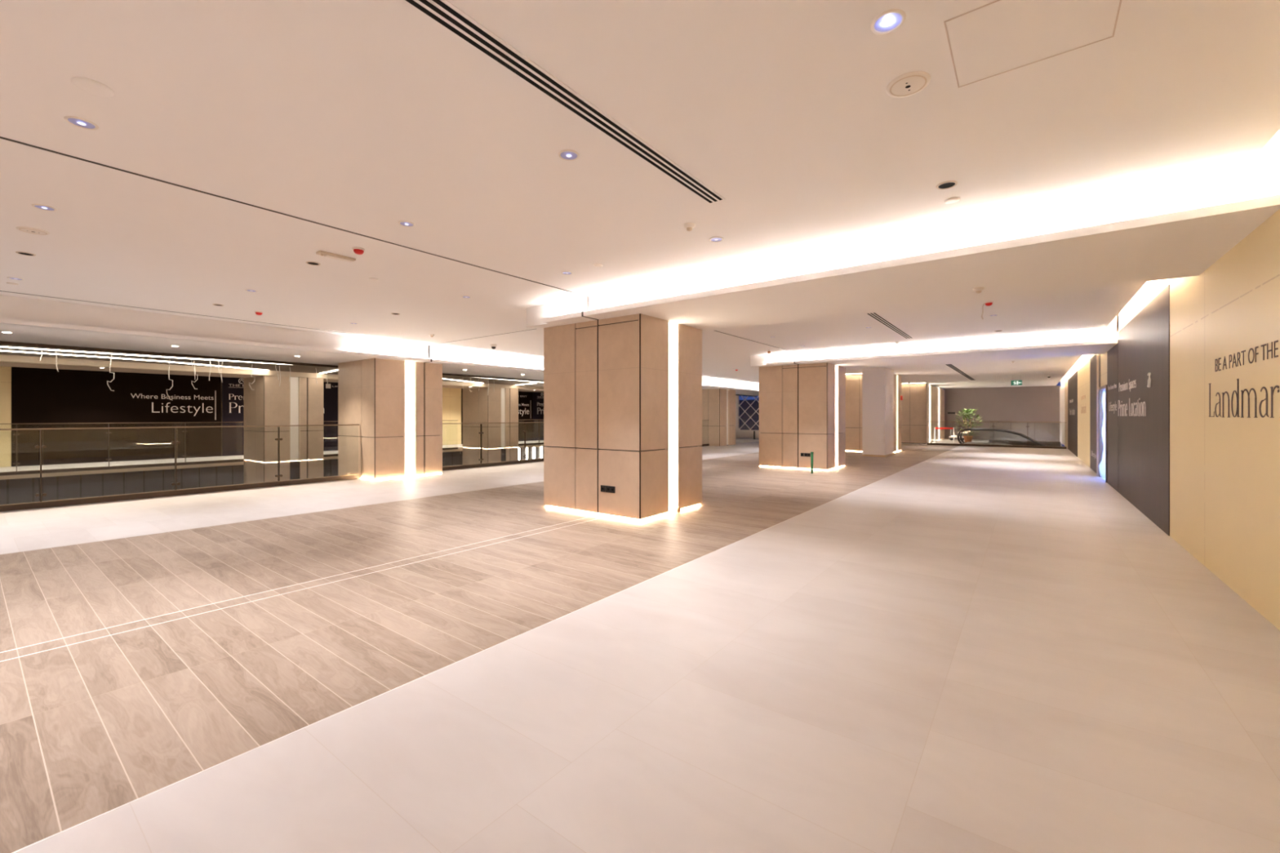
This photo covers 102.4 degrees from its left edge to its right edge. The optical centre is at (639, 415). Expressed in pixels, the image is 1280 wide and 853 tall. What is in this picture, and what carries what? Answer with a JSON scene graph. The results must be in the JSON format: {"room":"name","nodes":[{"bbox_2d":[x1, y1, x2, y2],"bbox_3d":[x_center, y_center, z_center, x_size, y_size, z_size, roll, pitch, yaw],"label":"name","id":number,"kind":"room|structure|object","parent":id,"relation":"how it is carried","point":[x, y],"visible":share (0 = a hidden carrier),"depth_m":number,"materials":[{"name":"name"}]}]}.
{"room":"shopping mall","nodes":[
{"label":"shopping mall","id":0,"kind":"room"},
{"bbox_2d":[0,366,461,466],"bbox_3d":[-11.217,0.025,22.417,0.150,2.750,38.200,0,0,37],"label":"wall","id":1,"kind":"structure","parent":0,"point":[451,397],"depth_m":14.20,"materials":[{"name":"beige paint"}]},
{"bbox_2d":[11,366,221,466],"bbox_3d":[-15.940,0.025,16.040,0.016,2.750,4.630,0,0,37],"label":"panel","id":2,"kind":"object","parent":1,"relation":"attached to","point":[38,395],"visible":1,"depth_m":15.71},
{"bbox_2d":[222,377,340,456],"bbox_3d":[-13.189,0.025,19.664,0.028,2.750,4.450,0,0,37],"label":"panel","id":3,"kind":"object","parent":1,"relation":"attached to","point":[233,388],"visible":0.15,"depth_m":18.29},
{"bbox_2d":[461,388,533,444],"bbox_3d":[-7.442,0.025,27.254,0.027,2.750,4.570,0,0,37],"label":"panel","id":4,"kind":"object","parent":1,"relation":"attached to","point":[525,398],"visible":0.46,"depth_m":28.61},
{"bbox_2d":[533,391,543,440],"bbox_3d":[-4.707,0.025,30.865,0.028,2.750,4.470,0,0,37],"label":"panel","id":5,"kind":"object","parent":1,"relation":"attached to","point":[538,397],"visible":0.29,"depth_m":29.42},
{"bbox_2d":[0,344,543,392],"bbox_3d":[-7.689,-1.375,19.745,8.700,0.050,38.200,0,0,37],"label":"ceiling","id":6,"kind":"structure","parent":0,"point":[283,367],"depth_m":14.00,"materials":[{"name":"white paint"}]},
{"bbox_2d":[106,354,114,391],"bbox_3d":[-11.598,-0.947,11.282,0.118,0.807,0.055,0,0,-35],"label":"cable","id":7,"kind":"object","parent":6,"relation":"hanging from","point":[111,354],"visible":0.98,"depth_m":11.28,"materials":[{"name":"white plastic"}]},
{"bbox_2d":[0,350,269,370],"bbox_3d":[-13.168,-1.343,10.957,0.689,0.017,9.568,0,0,31],"label":"recessed light","id":8,"kind":"object","parent":6,"relation":"in","point":[0,350],"visible":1,"depth_m":12.08,"materials":[{"name":"white"}]},
{"bbox_2d":[166,358,173,399],"bbox_3d":[-11.097,-0.857,12.144,0.119,0.987,0.055,0,0,-35],"label":"cable","id":9,"kind":"object","parent":6,"relation":"hanging from","point":[169,358],"visible":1,"depth_m":12.13,"materials":[{"name":"white plastic"}]},
{"bbox_2d":[191,360,197,389],"bbox_3d":[-10.739,-0.997,12.412,0.118,0.707,0.055,0,0,-35],"label":"cable","id":10,"kind":"object","parent":6,"relation":"hanging from","point":[193,360],"visible":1,"depth_m":12.40,"materials":[{"name":"white plastic"}]},
{"bbox_2d":[248,364,254,390],"bbox_3d":[-10.104,-1.012,13.399,0.118,0.678,0.055,0,0,-35],"label":"cable","id":11,"kind":"object","parent":6,"relation":"hanging from","point":[251,364],"visible":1,"depth_m":13.39,"materials":[{"name":"white plastic"}]},
{"bbox_2d":[0,346,543,382],"bbox_3d":[-7.489,-1.343,15.686,0.780,0.017,24.022,0,0,40],"label":"recessed light","id":12,"kind":"object","parent":6,"relation":"in","point":[0,346],"visible":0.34,"depth_m":11.31,"materials":[{"name":"white"}]},
{"bbox_2d":[443,378,484,383],"bbox_3d":[-7.248,-1.343,18.840,0.416,0.017,4.969,0,0,23],"label":"recessed light","id":13,"kind":"object","parent":6,"relation":"in","point":[443,379],"visible":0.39,"depth_m":19.66,"materials":[{"name":"white plastic"}]},
{"bbox_2d":[0,294,759,395],"bbox_3d":[-1.395,-1.445,18.617,2.700,0.390,44.000,0,0,37],"label":"ceiling","id":14,"kind":"structure","parent":0,"point":[29,320],"depth_m":9.28,"materials":[{"name":"paint"}]},
{"bbox_2d":[0,437,1279,852],"bbox_3d":[0.041,1.550,17.530,23.700,0.300,44.000,0,0,37],"label":"floor","id":15,"kind":"structure","parent":0,"point":[961,649],"depth_m":2.87,"materials":[{"name":"tile"}]},
{"bbox_2d":[0,422,243,484],"bbox_3d":[-16.134,0.945,12.154,0.070,1.510,11.100,0,0,37],"label":"glass railing","id":16,"kind":"object","parent":15,"relation":"on","point":[89,468],"visible":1,"depth_m":14.14,"materials":[{"name":"brown metal"}]},
{"bbox_2d":[0,424,359,511],"bbox_3d":[-9.589,0.945,7.198,0.070,1.510,10.900,0,0,37],"label":"glass railing","id":17,"kind":"object","parent":15,"relation":"on","point":[38,504],"visible":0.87,"depth_m":9.00,"materials":[{"name":"brown metal"}]},
{"bbox_2d":[0,448,543,504],"bbox_3d":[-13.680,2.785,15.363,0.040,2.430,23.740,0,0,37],"label":"trim","id":18,"kind":"structure","parent":15,"relation":"attached to","point":[20,489],"depth_m":14.40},
{"bbox_2d":[0,444,543,479],"bbox_3d":[-9.987,1.522,20.231,0.090,0.095,36.200,0,0,37],"label":"trim","id":19,"kind":"structure","parent":15,"relation":"attached to","point":[148,468],"depth_m":14.49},
{"bbox_2d":[0,515,605,662],"bbox_3d":[-4.577,1.409,1.847,0.188,0.021,13.420,0,0,37],"label":"trim","id":20,"kind":"structure","parent":15,"relation":"on","point":[596,515],"depth_m":3.90,"materials":[{"name":"white metal"}]},
{"bbox_2d":[323,421,457,462],"bbox_3d":[-9.962,0.945,20.306,0.070,1.510,6.250,0,0,37],"label":"glass railing","id":21,"kind":"object","parent":15,"relation":"on","point":[446,448],"visible":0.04,"depth_m":18.74,"materials":[{"name":"clear glass"}]},
{"bbox_2d":[11,447,955,852],"bbox_3d":[3.997,1.410,9.579,0.008,0.021,36.100,0,0,37],"label":"trim","id":22,"kind":"structure","parent":15,"relation":"attached to","point":[955,447],"depth_m":2.32,"materials":[{"name":"white metal"}]},
{"bbox_2d":[442,422,543,471],"bbox_3d":[-3.417,0.945,15.350,0.070,1.510,6.250,0,0,37],"label":"glass railing","id":23,"kind":"object","parent":15,"relation":"on","point":[529,460],"visible":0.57,"depth_m":14.31,"materials":[{"name":"clear glass"}]},
{"bbox_2d":[518,419,546,449],"bbox_3d":[-4.354,0.945,27.712,0.070,1.510,9.070,0,0,37],"label":"glass railing","id":24,"kind":"object","parent":15,"relation":"on","point":[539,424],"visible":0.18,"depth_m":26.24,"materials":[{"name":"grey metal"}]},
{"bbox_2d":[543,313,702,520],"bbox_3d":[-0.252,0.025,7.998,1.862,2.750,1.612,0,0,37],"label":"column","id":25,"kind":"structure","parent":15,"relation":"on","point":[623,395],"depth_m":7.32,"materials":[{"name":"beige wood"}]},
{"bbox_2d":[600,484,615,493],"bbox_3d":[-0.437,1.013,7.121,0.252,0.090,0.014,0,0,37],"label":"power socket","id":26,"kind":"object","parent":25,"relation":"attached to","point":[610,489],"visible":1,"depth_m":7.11,"materials":[{"name":"black plastic"}]},
{"bbox_2d":[545,503,700,520],"bbox_3d":[-0.252,1.385,7.999,1.824,0.022,1.574,0,0,37],"label":"light","id":27,"kind":"object","parent":25,"relation":"attached to","point":[578,509],"depth_m":7.30,"materials":[{"name":"white"}]},
{"bbox_2d":[674,506,680,512],"bbox_3d":[0.546,1.363,7.464,0.060,0.072,0.072,0,0,37],"label":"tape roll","id":28,"kind":"object","parent":15,"relation":"on","point":[677,509],"visible":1,"depth_m":7.44,"materials":[{"name":"white"}]},
{"bbox_2d":[699,419,709,446],"bbox_3d":[1.334,0.945,21.624,0.070,1.510,6.230,0,0,37],"label":"glass railing","id":29,"kind":"object","parent":15,"relation":"on","point":[708,444],"visible":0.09,"depth_m":23.77,"materials":[{"name":"brown metal"}]},
{"bbox_2d":[759,362,845,471],"bbox_3d":[4.511,0.025,14.288,1.862,2.750,1.612,0,0,37],"label":"column","id":30,"kind":"structure","parent":15,"relation":"on","point":[802,406],"depth_m":13.64,"materials":[{"name":"beige wood"}]},
{"bbox_2d":[760,465,844,471],"bbox_3d":[4.511,1.385,14.289,1.824,0.022,1.574,0,0,37],"label":"light","id":31,"kind":"object","parent":30,"relation":"attached to","point":[774,466],"depth_m":13.57,"materials":[{"name":"white"}]},
{"bbox_2d":[800,453,810,457],"bbox_3d":[4.321,1.017,13.415,0.236,0.085,0.014,0,0,37],"label":"power socket","id":32,"kind":"object","parent":30,"relation":"attached to","point":[802,454],"visible":1,"depth_m":13.40,"materials":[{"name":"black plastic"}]},
{"bbox_2d":[810,452,813,473],"bbox_3d":[4.181,1.140,12.513,0.068,0.520,0.068,0,0,37],"label":"stick","id":33,"kind":"object","parent":15,"relation":"on","point":[811,453],"visible":1,"depth_m":12.49,"materials":[{"name":"plastic"}]},
{"bbox_2d":[845,373,901,452],"bbox_3d":[9.256,-0.100,20.555,1.862,3.000,1.612,0,0,37],"label":"column","id":34,"kind":"structure","parent":15,"relation":"on","point":[853,383],"depth_m":20.17,"materials":[{"name":"beige wood"}]},
{"bbox_2d":[862,367,893,457],"bbox_3d":[8.420,-0.120,18.184,0.750,3.040,1.420,0,0,37],"label":"pillar","id":35,"kind":"structure","parent":15,"relation":"on","point":[877,384],"depth_m":17.65,"materials":[{"name":"white paint"}]},
{"bbox_2d":[901,382,944,444],"bbox_3d":[15.575,-0.119,28.897,1.854,3.039,7.020,0,0,37],"label":"column","id":36,"kind":"structure","parent":15,"relation":"on","point":[921,403],"depth_m":26.14,"materials":[{"name":"beige wood"}]},
{"bbox_2d":[932,426,955,443],"bbox_3d":[15.621,0.995,26.428,1.100,0.810,0.260,0,0,37],"label":"barrier","id":37,"kind":"object","parent":15,"relation":"on","point":[935,427],"visible":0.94,"depth_m":26.44,"materials":[{"name":"white metal"}]},
{"bbox_2d":[949,427,964,440],"bbox_3d":[18.015,1.039,29.258,0.700,0.718,0.600,0,0,37],"label":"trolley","id":38,"kind":"object","parent":15,"relation":"on","point":[951,436],"visible":0.63,"depth_m":29.11,"materials":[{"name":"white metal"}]},
{"bbox_2d":[949,408,982,442],"bbox_3d":[16.963,0.491,26.728,1.614,1.819,1.645,0,0,37],"label":"potted plant","id":39,"kind":"object","parent":15,"relation":"on","point":[967,437],"visible":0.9,"depth_m":26.63,"materials":[{"name":"green plant"}]},
{"bbox_2d":[927,421,1066,448],"bbox_3d":[15.955,0.985,23.316,5.190,1.430,0.070,0,0,37],"label":"glass railing","id":40,"kind":"object","parent":15,"relation":"on","point":[993,426],"visible":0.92,"depth_m":23.12,"materials":[{"name":"brown metal"}]},
{"bbox_2d":[957,428,1045,445],"bbox_3d":[18.827,2.639,23.625,7.189,4.003,1.380,0,0,37],"label":"escalator","id":41,"kind":"object","parent":15,"relation":"on","point":[960,433],"visible":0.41,"depth_m":24.80,"materials":[{"name":"black rubber"}]},
{"bbox_2d":[989,421,1060,446],"bbox_3d":[20.068,0.995,26.925,2.990,1.410,0.068,0,0,37],"label":"glass railing","id":42,"kind":"object","parent":15,"relation":"on","point":[1006,442],"visible":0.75,"depth_m":26.80,"materials":[{"name":"brown metal"}]},
{"bbox_2d":[1096,354,1098,476],"bbox_3d":[10.569,-0.065,11.885,0.033,2.930,0.070,0,0,37],"label":"metal post","id":43,"kind":"object","parent":15,"relation":"on","point":[1097,355],"visible":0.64,"depth_m":11.86,"materials":[{"name":"beige metal"}]},
{"bbox_2d":[0,0,1279,388],"bbox_3d":[4.561,-1.840,14.107,12.440,0.400,44.000,0,0,37],"label":"ceiling","id":44,"kind":"structure","parent":0,"point":[365,117],"depth_m":3.14,"materials":[{"name":"paint"}]},
{"bbox_2d":[5,282,18,284],"bbox_3d":[-7.769,-1.633,6.372,0.100,0.013,0.100,0,0,37],"label":"cover plate","id":45,"kind":"object","parent":44,"relation":"attached to","point":[10,283],"visible":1,"depth_m":6.35,"materials":[{"name":"white plastic"}]},
{"bbox_2d":[7,276,24,280],"bbox_3d":[-7.460,-1.636,6.150,0.134,0.008,0.134,0,0,37],"label":"recessed light","id":46,"kind":"object","parent":44,"relation":"in","point":[9,277],"visible":1,"depth_m":6.15,"materials":[{"name":"white"}]},
{"bbox_2d":[15,251,35,256],"bbox_3d":[-6.208,-1.637,5.203,0.134,0.006,0.134,0,0,37],"label":"recessed light","id":47,"kind":"object","parent":44,"relation":"in","point":[17,252],"visible":1,"depth_m":5.19,"materials":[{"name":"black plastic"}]},
{"bbox_2d":[16,226,49,235],"bbox_3d":[-5.369,-1.633,4.555,0.196,0.013,0.196,0,0,37],"label":"ceiling speaker","id":48,"kind":"object","parent":44,"relation":"attached to","point":[27,229],"visible":1,"depth_m":4.53,"materials":[{"name":"white plastic"}]},
{"bbox_2d":[31,204,57,211],"bbox_3d":[-4.686,-1.636,4.050,0.134,0.008,0.134,0,0,37],"label":"recessed light","id":49,"kind":"object","parent":44,"relation":"in","point":[44,207],"visible":1,"depth_m":4.04,"materials":[{"name":"white"}]},
{"bbox_2d":[63,115,98,130],"bbox_3d":[-3.125,-1.636,2.880,0.134,0.008,0.134,0,0,37],"label":"recessed light","id":50,"kind":"object","parent":44,"relation":"in","point":[80,122],"visible":1,"depth_m":2.88,"materials":[{"name":"white"}]},
{"bbox_2d":[71,76,115,97],"bbox_3d":[-2.724,-1.635,2.564,0.150,0.011,0.150,0,0,37],"label":"cover plate","id":51,"kind":"object","parent":44,"relation":"attached to","point":[90,86],"visible":1,"depth_m":2.55,"materials":[{"name":"paint"}]},
{"bbox_2d":[244,288,257,292],"bbox_3d":[-5.085,-1.636,6.735,0.134,0.008,0.134,0,0,37],"label":"recessed light","id":52,"kind":"object","parent":44,"relation":"in","point":[246,290],"visible":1,"depth_m":6.73,"materials":[{"name":"white"}]},
{"bbox_2d":[254,311,263,315],"bbox_3d":[-6.003,-1.613,8.108,0.112,0.055,0.112,0,0,37],"label":"beacon","id":53,"kind":"object","parent":44,"relation":"attached to","point":[257,313],"visible":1,"depth_m":8.07,"materials":[{"name":"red plastic"}]},
{"bbox_2d":[306,261,320,265],"bbox_3d":[-3.513,-1.637,5.532,0.134,0.006,0.134,0,0,37],"label":"recessed light","id":54,"kind":"object","parent":44,"relation":"in","point":[311,263],"visible":1,"depth_m":5.53,"materials":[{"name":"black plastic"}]},
{"bbox_2d":[315,250,355,262],"bbox_3d":[-3.104,-1.621,5.260,0.100,0.037,0.340,0,0,37],"label":"recessed light","id":55,"kind":"object","parent":44,"relation":"in","point":[332,255],"visible":1,"depth_m":5.23,"materials":[{"name":"beige plastic"}]},
{"bbox_2d":[351,246,364,254],"bbox_3d":[-2.761,-1.613,5.051,0.112,0.055,0.112,0,0,37],"label":"beacon","id":56,"kind":"object","parent":44,"relation":"attached to","point":[358,251],"visible":1,"depth_m":5.02,"materials":[{"name":"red plastic"}]},
{"bbox_2d":[368,277,377,280],"bbox_3d":[-3.184,-1.633,6.149,0.100,0.013,0.100,0,0,37],"label":"cover plate","id":57,"kind":"object","parent":44,"relation":"attached to","point":[370,278],"visible":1,"depth_m":6.12,"materials":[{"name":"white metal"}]},
{"bbox_2d":[0,290,755,382],"bbox_3d":[-2.246,-1.643,14.871,0.025,0.013,37.000,0,0,37],"label":"trim","id":58,"kind":"structure","parent":44,"relation":"attached to","point":[0,291],"depth_m":8.72,"materials":[{"name":"metal"}]},
{"bbox_2d":[0,136,799,364],"bbox_3d":[-2.251,-1.498,5.028,0.026,0.305,21.300,0,0,37],"label":"trim","id":59,"kind":"structure","parent":44,"relation":"attached to","point":[2,138],"depth_m":4.11,"materials":[{"name":"metal"}]},
{"bbox_2d":[398,220,415,226],"bbox_3d":[-1.992,-1.636,4.393,0.134,0.008,0.134,0,0,37],"label":"recessed light","id":60,"kind":"object","parent":44,"relation":"in","point":[406,224],"visible":1,"depth_m":4.38,"materials":[{"name":"white"}]},
{"bbox_2d":[461,295,471,297],"bbox_3d":[-2.393,-1.636,7.093,0.134,0.008,0.134,0,0,37],"label":"recessed light","id":61,"kind":"object","parent":44,"relation":"in","point":[462,296],"visible":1,"depth_m":7.08,"materials":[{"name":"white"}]},
{"bbox_2d":[426,328,534,362],"bbox_3d":[-2.987,-1.448,10.484,5.180,0.405,0.030,0,0,37],"label":"trim","id":62,"kind":"structure","parent":44,"relation":"attached to","point":[532,329],"depth_m":11.17,"materials":[{"name":"metal"}]},
{"bbox_2d":[490,344,497,349],"bbox_3d":[-3.374,-1.588,11.862,0.148,0.104,0.148,0,0,37],"label":"dome camera","id":63,"kind":"object","parent":44,"relation":"attached to","point":[493,346],"visible":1,"depth_m":11.82,"materials":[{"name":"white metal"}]},
{"bbox_2d":[400,0,725,204],"bbox_3d":[-0.918,-1.638,1.943,0.145,0.006,4.990,0,0,37],"label":"ceiling vent","id":64,"kind":"object","parent":44,"relation":"in","point":[442,13],"visible":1,"depth_m":2.54,"materials":[{"name":"metal"}]},
{"bbox_2d":[561,271,573,275],"bbox_3d":[-0.837,-1.636,5.902,0.134,0.008,0.134,0,0,37],"label":"recessed light","id":65,"kind":"object","parent":44,"relation":"in","point":[566,273],"visible":1,"depth_m":5.90,"materials":[{"name":"white"}]},
{"bbox_2d":[558,149,579,160],"bbox_3d":[-0.447,-1.636,3.236,0.134,0.008,0.134,0,0,37],"label":"recessed light","id":66,"kind":"object","parent":44,"relation":"in","point":[566,154],"visible":1,"depth_m":3.23,"materials":[{"name":"white"}]},
{"bbox_2d":[593,263,603,266],"bbox_3d":[-0.452,-1.633,5.598,0.100,0.013,0.100,0,0,37],"label":"cover plate","id":67,"kind":"object","parent":44,"relation":"attached to","point":[595,264],"visible":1,"depth_m":5.58,"materials":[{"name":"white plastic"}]},
{"bbox_2d":[683,222,695,231],"bbox_3d":[0.424,-1.613,4.420,0.100,0.053,0.100,0,0,37],"label":"smoke detector","id":68,"kind":"object","parent":44,"relation":"attached to","point":[689,226],"visible":1,"depth_m":4.39,"materials":[{"name":"white plastic"}]},
{"bbox_2d":[709,236,724,242],"bbox_3d":[0.710,-1.636,4.781,0.134,0.008,0.134,0,0,37],"label":"recessed light","id":69,"kind":"object","parent":44,"relation":"in","point":[715,239],"visible":1,"depth_m":4.77,"materials":[{"name":"white"}]},
{"bbox_2d":[870,8,906,34],"bbox_3d":[1.032,-1.636,2.141,0.134,0.008,0.134,0,0,37],"label":"recessed light","id":70,"kind":"object","parent":44,"relation":"in","point":[888,21],"visible":1,"depth_m":2.14,"materials":[{"name":"white plastic"}]},
{"bbox_2d":[865,312,913,338],"bbox_3d":[4.683,-1.638,9.531,0.160,0.006,3.350,0,0,37],"label":"ceiling vent","id":71,"kind":"object","parent":44,"relation":"in","point":[875,316],"visible":0.96,"depth_m":9.21,"materials":[{"name":"metal"}]},
{"bbox_2d":[885,71,930,97],"bbox_3d":[1.326,-1.633,2.546,0.196,0.013,0.196,0,0,37],"label":"ceiling speaker","id":72,"kind":"object","parent":44,"relation":"attached to","point":[910,83],"visible":1,"depth_m":2.53,"materials":[{"name":"white plastic"}]},
{"bbox_2d":[935,180,957,189],"bbox_3d":[2.179,-1.637,3.656,0.134,0.006,0.134,0,0,37],"label":"recessed light","id":73,"kind":"object","parent":44,"relation":"in","point":[947,184],"visible":1,"depth_m":3.65,"materials":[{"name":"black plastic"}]},
{"bbox_2d":[944,197,959,204],"bbox_3d":[2.372,-1.633,3.911,0.100,0.013,0.100,0,0,37],"label":"cover plate","id":74,"kind":"object","parent":44,"relation":"attached to","point":[952,200],"visible":1,"depth_m":3.89,"materials":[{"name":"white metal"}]},
{"bbox_2d":[945,364,975,380],"bbox_3d":[12.544,-1.638,19.979,0.183,0.006,9.200,0,0,37],"label":"ceiling vent","id":75,"kind":"object","parent":44,"relation":"in","point":[951,366],"visible":1,"depth_m":19.10,"materials":[{"name":"metal"}]},
{"bbox_2d":[981,301,993,319],"bbox_3d":[5.026,-1.519,7.428,0.112,0.242,0.130,0,0,-17],"label":"beacon","id":76,"kind":"object","parent":44,"relation":"attached to","point":[988,303],"visible":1,"depth_m":7.40,"materials":[{"name":"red plastic"}]},
{"bbox_2d":[1010,374,1022,385],"bbox_3d":[15.056,-1.430,20.580,0.360,0.420,0.028,0,0,37],"label":"exit sign","id":77,"kind":"object","parent":44,"relation":"hanging from","point":[1012,382],"visible":1,"depth_m":20.59,"materials":[{"name":"teal plastic"}]},
{"bbox_2d":[943,0,1121,88],"bbox_3d":[1.656,-1.639,2.183,0.575,0.003,0.540,0,0,37],"label":"access hatch","id":78,"kind":"object","parent":44,"relation":"attached to","point":[987,41],"visible":1,"depth_m":2.19,"materials":[{"name":"paint"}]},
{"bbox_2d":[735,395,759,438],"bbox_3d":[6.971,-0.120,32.696,16.440,3.040,0.150,0,0,37],"label":"wall","id":79,"kind":"structure","parent":0,"point":[739,433],"depth_m":33.09,"materials":[{"name":"white paint"}]},
{"bbox_2d":[0,341,755,396],"bbox_3d":[-4.245,-1.258,17.138,0.060,0.125,38.200,0,0,37],"label":"trim","id":80,"kind":"structure","parent":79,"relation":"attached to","point":[6,343],"depth_m":10.50,"materials":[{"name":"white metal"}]},
{"bbox_2d":[737,395,759,430],"bbox_3d":[8.063,-0.250,31.810,4.381,2.331,0.065,0,0,37],"label":"window","id":81,"kind":"structure","parent":79,"relation":"in","point":[741,396],"depth_m":32.67,"materials":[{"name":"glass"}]},
{"bbox_2d":[526,130,1279,332],"bbox_3d":[1.796,-1.665,6.348,7.400,0.630,2.110,0,0,37],"label":"ceiling","id":82,"kind":"structure","parent":0,"point":[1180,230],"depth_m":4.76,"materials":[{"name":"paint"}]},
{"bbox_2d":[973,287,984,293],"bbox_3d":[3.581,-1.323,5.442,0.100,0.053,0.100,0,0,37],"label":"smoke detector","id":83,"kind":"object","parent":82,"relation":"attached to","point":[978,290],"visible":1,"depth_m":5.42,"materials":[{"name":"white plastic"}]},
{"bbox_2d":[751,316,1117,368],"bbox_3d":[6.553,-1.665,12.630,7.400,0.630,2.110,0,0,37],"label":"ceiling","id":84,"kind":"structure","parent":0,"point":[1094,341],"depth_m":11.37,"materials":[{"name":"paint"}]},
{"bbox_2d":[944,385,1059,441],"bbox_3d":[20.661,-0.120,29.605,5.400,3.040,0.150,0,0,37],"label":"wall","id":85,"kind":"structure","parent":0,"point":[1028,403],"depth_m":29.28,"materials":[{"name":"grey paint"}]},
{"bbox_2d":[1059,128,1279,630],"bbox_3d":[9.547,-0.320,10.331,0.150,3.440,44.000,0,0,37],"label":"wall","id":86,"kind":"structure","parent":0,"point":[1224,472],"depth_m":4.26,"materials":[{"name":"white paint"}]},
{"bbox_2d":[1064,377,1067,448],"bbox_3d":[18.179,-0.100,21.946,0.090,3.000,0.100,0,0,37],"label":"metal post","id":87,"kind":"object","parent":86,"relation":"attached to","point":[1065,379],"visible":0.86,"depth_m":21.90,"materials":[{"name":"white metal"}]},
{"bbox_2d":[1067,371,1077,457],"bbox_3d":[16.534,-0.065,19.691,0.008,2.930,5.440,0,0,37],"label":"panel","id":88,"kind":"object","parent":86,"relation":"attached to","point":[1073,380],"visible":1,"depth_m":19.25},
{"bbox_2d":[1089,354,1100,472],"bbox_3d":[11.352,-0.065,12.847,0.008,2.930,2.470,0,0,37],"label":"panel","id":89,"kind":"object","parent":86,"relation":"attached to","point":[1093,360],"visible":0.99,"depth_m":13.09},
{"bbox_2d":[1098,384,1106,482],"bbox_3d":[10.234,0.375,11.254,0.190,2.050,1.340,0,0,37],"label":"door","id":90,"kind":"structure","parent":86,"relation":"in","point":[1101,388],"depth_m":11.77,"materials":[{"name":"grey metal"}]},
{"bbox_2d":[1098,390,1105,479],"bbox_3d":[10.210,0.405,11.273,0.156,1.950,1.183,0,0,37],"label":"plastic sheet","id":91,"kind":"object","parent":90,"relation":"hanging from","point":[1102,465],"visible":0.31,"depth_m":11.49,"materials":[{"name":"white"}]},
{"bbox_2d":[1106,343,1117,491],"bbox_3d":[9.284,0.030,10.117,0.008,2.740,1.620,0,0,37],"label":"panel","id":92,"kind":"object","parent":86,"relation":"attached to","point":[1112,354],"visible":1,"depth_m":10.11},
{"bbox_2d":[1117,284,1169,536],"bbox_3d":[7.464,-0.065,7.738,0.039,2.930,4.350,0,0,37],"label":"panel","id":93,"kind":"object","parent":86,"relation":"attached to","point":[1144,342],"visible":1,"depth_m":7.09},
{"bbox_2d":[1208,378,1279,417],"bbox_3d":[4.602,-0.139,3.927,0.002,0.308,1.882,0,0,37],"label":"lettering","id":94,"kind":"object","parent":86,"relation":"attached to","point":[1276,386],"depth_m":3.93},
{"bbox_2d":[1214,340,1278,371],"bbox_3d":[4.618,-0.442,3.947,0.003,0.112,1.430,0,0,37],"label":"lettering","id":95,"kind":"object","parent":86,"relation":"attached to","point":[1263,345],"depth_m":3.92},
{"bbox_3d":[0.040,5.950,17.530,24.100,0.100,44.400,0,0,37],"label":"floor","id":96,"kind":"structure","parent":0,"visible":0},
{"bbox_2d":[244,375,323,484],"bbox_3d":[-11.350,2.350,16.401,1.802,7.100,1.612,0,0,37],"label":"column","id":97,"kind":"structure","parent":96,"relation":"on","point":[299,401],"depth_m":15.84,"materials":[{"name":"beige wood"}]},
{"bbox_2d":[337,358,442,480],"bbox_3d":[-5.972,2.325,12.329,1.792,7.150,1.612,0,0,37],"label":"column","id":98,"kind":"structure","parent":96,"relation":"on","point":[396,405],"depth_m":11.69,"materials":[{"name":"beige wood"}]},
{"bbox_2d":[360,473,441,480],"bbox_3d":[-5.512,1.389,11.950,0.624,0.015,1.600,0,0,37],"label":"light","id":99,"kind":"object","parent":98,"relation":"attached to","point":[434,473],"visible":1,"depth_m":11.55,"materials":[{"name":"white"}]},
{"bbox_2d":[462,386,518,464],"bbox_3d":[-6.587,2.350,22.691,1.802,7.100,1.612,0,0,37],"label":"column","id":100,"kind":"structure","parent":96,"relation":"on","point":[500,442],"depth_m":22.13,"materials":[{"name":"beige wood"}]},
{"bbox_2d":[702,388,735,446],"bbox_3d":[3.456,2.325,24.946,1.792,7.150,1.612,0,0,37],"label":"column","id":101,"kind":"structure","parent":96,"relation":"on","point":[718,405],"depth_m":24.14,"materials":[{"name":"beige wood"}]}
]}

